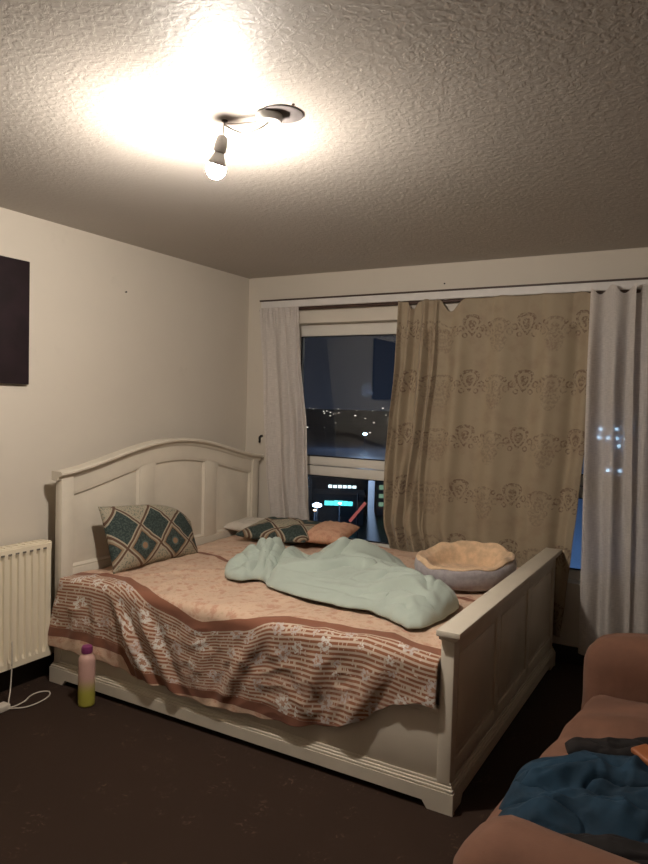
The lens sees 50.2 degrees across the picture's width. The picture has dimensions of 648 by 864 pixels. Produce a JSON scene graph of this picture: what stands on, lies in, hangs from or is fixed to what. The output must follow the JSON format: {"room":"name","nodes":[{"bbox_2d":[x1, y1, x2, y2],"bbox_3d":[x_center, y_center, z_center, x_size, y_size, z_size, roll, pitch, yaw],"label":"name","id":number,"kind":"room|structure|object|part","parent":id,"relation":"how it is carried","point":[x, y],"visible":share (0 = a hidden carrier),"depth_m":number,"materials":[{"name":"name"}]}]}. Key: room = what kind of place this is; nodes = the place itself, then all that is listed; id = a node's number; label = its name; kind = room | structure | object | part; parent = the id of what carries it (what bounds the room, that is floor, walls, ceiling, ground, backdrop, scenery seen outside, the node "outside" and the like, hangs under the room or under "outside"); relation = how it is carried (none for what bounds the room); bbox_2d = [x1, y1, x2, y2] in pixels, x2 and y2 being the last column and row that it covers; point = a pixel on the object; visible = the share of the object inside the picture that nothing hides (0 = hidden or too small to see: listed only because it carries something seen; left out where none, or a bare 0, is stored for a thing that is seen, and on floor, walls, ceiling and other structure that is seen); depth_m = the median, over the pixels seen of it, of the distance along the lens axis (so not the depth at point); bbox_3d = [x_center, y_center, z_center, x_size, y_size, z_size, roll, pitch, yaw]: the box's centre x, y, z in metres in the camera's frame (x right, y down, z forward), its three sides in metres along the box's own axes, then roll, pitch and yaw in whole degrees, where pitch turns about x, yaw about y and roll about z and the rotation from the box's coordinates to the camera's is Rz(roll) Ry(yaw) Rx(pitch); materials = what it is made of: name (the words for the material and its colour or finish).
{"room":"bedroom","nodes":[
{"label":"bedroom","id":0,"kind":"room"},
{"bbox_2d":[0,207,248,653],"bbox_3d":[-1.887,0.113,3.063,0.150,2.400,5.500,3,3,29],"label":"wall","id":1,"kind":"structure","parent":0,"point":[112,369],"depth_m":3.97,"materials":[{"name":"beige paint"}]},
{"bbox_2d":[0,255,29,383],"bbox_3d":[-1.676,-0.541,3.195,0.028,0.617,0.708,3,3,29],"label":"picture","id":2,"kind":"object","parent":1,"relation":"attached to","point":[14,273],"visible":1,"depth_m":3.42,"materials":[{"name":"fabric"}]},
{"bbox_2d":[0,539,51,672],"bbox_3d":[-1.747,0.942,3.110,0.119,0.746,1.152,3,3,29],"label":"radiator","id":3,"kind":"object","parent":1,"relation":"attached to","point":[25,567],"visible":0.98,"depth_m":3.45,"materials":[{"name":"beige metal"}]},
{"bbox_2d":[0,539,50,550],"bbox_3d":[-1.727,0.574,3.087,0.078,0.008,1.148,3,3,29],"label":"grille","id":4,"kind":"object","parent":3,"relation":"attached to","point":[40,543],"depth_m":3.46,"materials":[{"name":"beige metal"}]},
{"bbox_2d":[0,653,53,691],"bbox_3d":[-1.870,1.266,3.027,0.016,0.100,5.100,3,3,29],"label":"baseboard","id":5,"kind":"structure","parent":1,"relation":"attached to","point":[22,674],"depth_m":3.58,"materials":[{"name":"paint"}]},
{"bbox_2d":[0,661,583,863],"bbox_3d":[-0.182,1.475,2.132,4.150,0.150,5.500,3,3,29],"label":"floor","id":6,"kind":"structure","parent":0,"point":[113,780],"depth_m":2.62,"materials":[{"name":"brown carpet"}]},
{"bbox_2d":[0,641,50,712],"bbox_3d":[-1.494,1.168,3.249,0.130,0.302,0.504,3,3,26],"label":"charging cable","id":7,"kind":"object","parent":6,"relation":"on","point":[4,706],"visible":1,"depth_m":3.33,"materials":[{"name":"white plastic"}]},
{"bbox_2d":[78,644,94,707],"bbox_3d":[-1.148,1.177,3.345,0.079,0.290,0.079,3,3,29],"label":"water bottle","id":8,"kind":"object","parent":6,"relation":"on","point":[86,662],"visible":1,"depth_m":3.31,"materials":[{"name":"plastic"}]},
{"bbox_2d":[49,437,561,816],"bbox_3d":[-0.023,0.708,3.797,2.212,1.250,1.787,3,3,30],"label":"bed","id":9,"kind":"object","parent":6,"relation":"on","point":[496,651],"visible":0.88,"depth_m":3.23,"materials":[{"name":"beige paint"}]},
{"bbox_3d":[-1.362,0.767,3.618,0.050,1.075,0.075,3,3,30],"label":"post","id":10,"kind":"part","parent":9,"relation":"part of","materials":[{"name":"beige paint"}]},
{"bbox_3d":[-0.954,0.630,4.337,0.020,1.110,1.735,3,3,30],"label":"headboard","id":11,"kind":"part","parent":9,"relation":"part of","materials":[{"name":"beige paint"}]},
{"bbox_3d":[-1.207,0.459,3.847,0.014,0.508,0.490,3,3,30],"label":"raised panel","id":12,"kind":"part","parent":9,"relation":"part of","materials":[{"name":"beige paint"}]},
{"bbox_3d":[-0.944,0.843,4.337,0.020,0.285,1.595,3,3,30],"label":"rail","id":13,"kind":"part","parent":9,"relation":"part of","materials":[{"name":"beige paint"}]},
{"bbox_3d":[-0.918,0.133,4.304,0.078,0.193,1.783,3,3,30],"label":"crown moulding","id":14,"kind":"part","parent":9,"relation":"part of","materials":[{"name":"beige paint"}]},
{"bbox_3d":[-0.926,0.189,4.310,0.020,0.222,1.595,3,3,30],"label":"rail","id":15,"kind":"part","parent":9,"relation":"part of","materials":[{"name":"beige paint"}]},
{"bbox_3d":[-0.907,0.431,4.363,0.014,0.538,0.475,3,3,30],"label":"raised panel","id":16,"kind":"part","parent":9,"relation":"part of","materials":[{"name":"beige paint"}]},
{"bbox_3d":[-0.633,0.443,4.837,0.014,0.487,0.390,3,3,30],"label":"raised panel","id":17,"kind":"part","parent":9,"relation":"part of","materials":[{"name":"beige paint"}]},
{"bbox_3d":[-0.463,1.117,3.085,2.082,0.288,0.033,3,3,30],"label":"rail","id":18,"kind":"part","parent":9,"relation":"part of","materials":[{"name":"beige paint"}]},
{"bbox_3d":[-0.529,0.728,5.054,0.050,1.075,0.075,3,3,30],"label":"post","id":19,"kind":"part","parent":9,"relation":"part of","materials":[{"name":"beige paint"}]},
{"bbox_2d":[436,659,440,704],"bbox_3d":[-0.035,0.912,3.809,2.037,0.256,1.640,3,3,30],"label":"mattress","id":20,"kind":"object","parent":9,"relation":"on","point":[439,665],"visible":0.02,"depth_m":2.61,"materials":[{"name":"black fabric"}]},
{"bbox_2d":[48,535,519,726],"bbox_3d":[-0.101,0.973,3.751,2.110,0.452,1.700,3,3,30],"label":"bedspread","id":21,"kind":"object","parent":20,"relation":"on","point":[179,624],"visible":0.7,"depth_m":3.05,"materials":[{"name":"fabric"}]},
{"bbox_2d":[98,505,197,573],"bbox_3d":[-0.969,0.567,3.905,0.204,0.360,0.698,3,3,33],"label":"cushion","id":22,"kind":"object","parent":21,"relation":"on","point":[136,535],"visible":1,"depth_m":3.78,"materials":[{"name":"fabric"}]},
{"bbox_2d":[223,517,264,530],"bbox_3d":[-0.490,0.645,4.815,0.340,0.085,0.300,3,3,29],"label":"pillow","id":23,"kind":"object","parent":21,"relation":"on","point":[237,525],"visible":0.4,"depth_m":4.75,"materials":[{"name":"white fabric"}]},
{"bbox_2d":[235,517,320,542],"bbox_3d":[-0.261,0.644,4.570,0.521,0.128,0.418,3,3,26],"label":"cushion","id":24,"kind":"object","parent":21,"relation":"on","point":[290,530],"visible":0.88,"depth_m":4.45,"materials":[{"name":"fabric"}]},
{"bbox_2d":[307,521,359,543],"bbox_3d":[0.038,0.648,4.469,0.290,0.121,0.360,3,3,23],"label":"pillow","id":25,"kind":"object","parent":21,"relation":"on","point":[326,532],"visible":0.84,"depth_m":4.36,"materials":[{"name":"pink fabric"}]},
{"bbox_2d":[225,537,458,628],"bbox_3d":[0.183,0.676,3.553,1.315,0.180,0.934,4,3,41],"label":"duvet","id":26,"kind":"object","parent":21,"relation":"on","point":[346,573],"visible":1,"depth_m":3.28,"materials":[{"name":"green fabric"}]},
{"bbox_2d":[414,540,516,590],"bbox_3d":[0.736,0.688,3.608,0.540,0.167,0.510,-1,3,-40],"label":"pet bed","id":27,"kind":"object","parent":21,"relation":"on","point":[462,565],"visible":0.96,"depth_m":3.58,"materials":[{"name":"grey fabric"}]},
{"bbox_3d":[0.458,1.076,2.559,0.052,0.645,0.055,3,3,30],"label":"post","id":28,"kind":"part","parent":9,"relation":"part of","materials":[{"name":"beige paint"}]},
{"bbox_3d":[0.615,1.011,2.790,0.006,0.373,0.459,3,3,30],"label":"raised panel","id":29,"kind":"part","parent":9,"relation":"part of","materials":[{"name":"beige paint"}]},
{"bbox_3d":[0.894,0.720,3.265,0.092,0.040,1.785,3,3,30],"label":"cap rail","id":30,"kind":"part","parent":9,"relation":"part of","materials":[{"name":"beige paint"}]},
{"bbox_3d":[0.891,1.235,3.284,0.010,0.060,1.655,3,3,30],"label":"rail","id":31,"kind":"part","parent":9,"relation":"part of","materials":[{"name":"beige paint"}]},
{"bbox_3d":[0.877,1.006,3.285,0.040,0.545,1.695,3,3,30],"label":"footboard","id":32,"kind":"part","parent":9,"relation":"part of","materials":[{"name":"beige paint"}]},
{"bbox_3d":[0.903,0.764,3.264,0.010,0.063,1.655,3,3,30],"label":"rail","id":33,"kind":"part","parent":9,"relation":"part of","materials":[{"name":"beige paint"}]},
{"bbox_3d":[0.894,0.999,3.272,0.006,0.373,0.444,3,3,30],"label":"raised panel","id":34,"kind":"part","parent":9,"relation":"part of","materials":[{"name":"white wood"}]},
{"bbox_3d":[1.175,0.986,3.757,0.006,0.373,0.464,3,3,30],"label":"raised panel","id":35,"kind":"part","parent":9,"relation":"part of","materials":[{"name":"beige paint"}]},
{"bbox_3d":[1.301,1.037,4.012,0.052,0.645,0.055,3,3,30],"label":"post","id":36,"kind":"part","parent":9,"relation":"part of","materials":[{"name":"beige paint"}]},
{"bbox_2d":[453,633,647,863],"bbox_3d":[0.987,0.979,1.861,0.966,0.926,1.733,3,3,36],"label":"sofa","id":37,"kind":"object","parent":6,"relation":"on","point":[614,704],"visible":0.57,"depth_m":2.17,"materials":[{"name":"brown fabric"}]},
{"bbox_3d":[0.578,1.101,1.246,0.740,0.594,0.246,3,3,36],"label":"arm","id":38,"kind":"part","parent":37,"relation":"part of","materials":[{"name":"brown fabric"}]},
{"bbox_2d":[498,750,647,842],"bbox_3d":[0.717,0.955,1.749,0.580,0.191,0.484,2,3,20],"label":"jacket","id":39,"kind":"object","parent":37,"relation":"on","point":[583,791],"visible":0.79,"depth_m":1.72,"materials":[{"name":"blue fabric"}]},
{"bbox_2d":[631,744,647,765],"bbox_3d":[0.869,0.865,1.840,0.056,0.029,0.090,1,3,-17],"label":"wallet","id":40,"kind":"object","parent":39,"relation":"on","point":[641,751],"visible":0.99,"depth_m":1.85,"materials":[{"name":"orange leather"}]},
{"bbox_2d":[562,833,647,863],"bbox_3d":[0.604,0.926,1.511,0.465,0.103,0.182,3,3,29],"label":"cloth","id":41,"kind":"object","parent":37,"relation":"on","point":[636,851],"visible":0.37,"depth_m":1.48,"materials":[{"name":"fabric"}]},
{"bbox_2d":[565,737,647,755],"bbox_3d":[0.920,0.913,1.976,0.437,0.059,0.119,2,3,20],"label":"cloth","id":42,"kind":"object","parent":37,"relation":"on","point":[607,745],"visible":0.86,"depth_m":1.99,"materials":[{"name":"grey fabric"}]},
{"bbox_3d":[1.393,1.071,2.481,0.892,0.597,0.252,3,3,36],"label":"arm","id":43,"kind":"part","parent":37,"relation":"part of","materials":[{"name":"brown fabric"}]},
{"bbox_2d":[0,0,647,278],"bbox_3d":[-0.114,-1.072,2.024,4.150,0.150,5.500,3,3,29],"label":"ceiling","id":44,"kind":"structure","parent":0,"point":[429,132],"depth_m":2.27,"materials":[{"name":"paint"}]},
{"bbox_2d":[206,104,303,178],"bbox_3d":[-0.221,-0.918,2.233,0.335,0.181,0.136,3,3,29],"label":"ceiling lamp","id":45,"kind":"object","parent":44,"relation":"hanging from","point":[272,115],"visible":1,"depth_m":2.21,"materials":[{"name":"grey plastic"}]},
{"bbox_3d":[-0.358,-0.856,2.277,0.064,0.044,0.064,24,18,26],"label":"bulb","id":46,"kind":"part","parent":45,"relation":"part of","materials":[{"name":"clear glass"}]},
{"bbox_3d":[-0.132,-1.001,2.181,0.136,0.006,0.136,3,3,29],"label":"plate","id":47,"kind":"part","parent":45,"relation":"part of","materials":[{"name":"grey plastic"}]},
{"bbox_2d":[246,247,647,647],"bbox_3d":[1.147,0.140,4.361,3.850,2.400,0.250,3,3,29],"label":"wall","id":48,"kind":"structure","parent":0,"point":[633,262],"depth_m":4.56,"materials":[{"name":"beige paint"}]},
{"bbox_2d":[299,321,582,584],"bbox_3d":[1.014,0.088,4.384,2.910,1.615,0.158,3,3,29],"label":"window","id":49,"kind":"structure","parent":48,"relation":"in","point":[317,465],"depth_m":4.86,"materials":[{"name":"white plastic"}]},
{"bbox_3d":[0.975,0.877,4.387,2.910,0.035,0.088,3,3,29],"label":"sill","id":50,"kind":"part","parent":49,"relation":"part of","materials":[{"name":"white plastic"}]},
{"bbox_2d":[260,277,647,309],"bbox_3d":[1.087,-0.843,4.191,3.575,0.086,0.055,3,3,29],"label":"track","id":51,"kind":"object","parent":48,"relation":"attached to","point":[600,286],"visible":0.88,"depth_m":4.35,"materials":[{"name":"white metal"}]},
{"bbox_2d":[260,307,308,519],"bbox_3d":[-0.277,0.084,4.953,0.497,1.945,0.065,3,3,29],"label":"curtain","id":52,"kind":"object","parent":51,"relation":"hanging from","point":[285,426],"visible":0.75,"depth_m":4.94,"materials":[{"name":"grey fabric"}]},
{"bbox_3d":[1.085,-0.811,4.190,3.575,0.022,0.016,3,3,29],"label":"rod","id":53,"kind":"part","parent":51,"relation":"part of","materials":[{"name":"white metal"}]},
{"bbox_2d":[383,291,590,636],"bbox_3d":[0.962,0.174,4.258,1.279,2.010,0.102,3,3,29],"label":"curtain","id":54,"kind":"object","parent":51,"relation":"hanging from","point":[485,442],"visible":0.77,"depth_m":4.21,"materials":[{"name":"beige fabric"}]},
{"bbox_2d":[578,283,636,655],"bbox_3d":[1.592,0.228,3.860,0.275,2.090,0.086,3,3,25],"label":"curtain","id":55,"kind":"object","parent":51,"relation":"hanging from","point":[607,475],"visible":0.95,"depth_m":3.86,"materials":[{"name":"grey fabric"}]},
{"bbox_2d":[629,284,647,633],"bbox_3d":[1.890,0.241,3.741,0.540,2.090,0.091,3,3,29],"label":"curtain","id":56,"kind":"object","parent":51,"relation":"hanging from","point":[638,615],"visible":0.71,"depth_m":3.81,"materials":[{"name":"grey fabric"}]},
{"bbox_2d":[552,643,584,665],"bbox_3d":[1.058,1.292,4.290,3.834,0.100,0.016,3,3,29],"label":"baseboard","id":57,"kind":"structure","parent":48,"relation":"attached to","point":[564,653],"depth_m":4.07,"materials":[{"name":"paint"}]},
{"label":"outside","id":58,"kind":"structure","parent":0,"visible":0},
{"bbox_2d":[305,409,388,542],"bbox_3d":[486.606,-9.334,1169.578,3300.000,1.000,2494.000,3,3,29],"label":"ground","id":59,"kind":"structure","parent":58,"point":[342,435],"depth_m":498.88,"materials":[{"name":"grey asphalt"}]},
{"bbox_2d":[313,503,321,520],"bbox_3d":[-1.304,16.869,120.845,1.600,9.000,1.600,3,3,29],"label":"street lamp","id":60,"kind":"object","parent":59,"relation":"on","point":[317,505],"visible":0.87,"depth_m":120.39,"materials":[{"name":"metal"}]},
{"bbox_2d":[312,489,364,524],"bbox_3d":[3.170,16.705,154.774,11.600,6.700,8.600,2,2,1],"label":"building","id":61,"kind":"structure","parent":59,"relation":"on","point":[329,499],"depth_m":150.78,"materials":[{"name":"concrete"}]},
{"bbox_2d":[311,475,369,509],"bbox_3d":[4.060,15.134,177.088,14.600,8.000,10.600,2,2,1],"label":"office building","id":62,"kind":"structure","parent":59,"relation":"on","point":[318,482],"depth_m":171.99,"materials":[{"name":"concrete"}]},
{"bbox_2d":[349,493,365,538],"bbox_3d":[4.754,15.648,100.352,2.546,13.500,0.440,2,2,1],"label":"crane","id":63,"kind":"object","parent":59,"relation":"on","point":[364,503],"visible":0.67,"depth_m":100.05,"materials":[{"name":"metal"}]},
{"bbox_2d":[374,481,383,515],"bbox_3d":[17.572,13.865,168.375,10.600,12.000,8.600,2,2,1],"label":"apartment building","id":64,"kind":"structure","parent":59,"relation":"on","point":[378,495],"depth_m":164.55,"materials":[{"name":"concrete"}]},
{"bbox_2d":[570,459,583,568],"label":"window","id":65,"kind":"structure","parent":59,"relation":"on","point":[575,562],"depth_m":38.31,"materials":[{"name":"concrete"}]}
]}

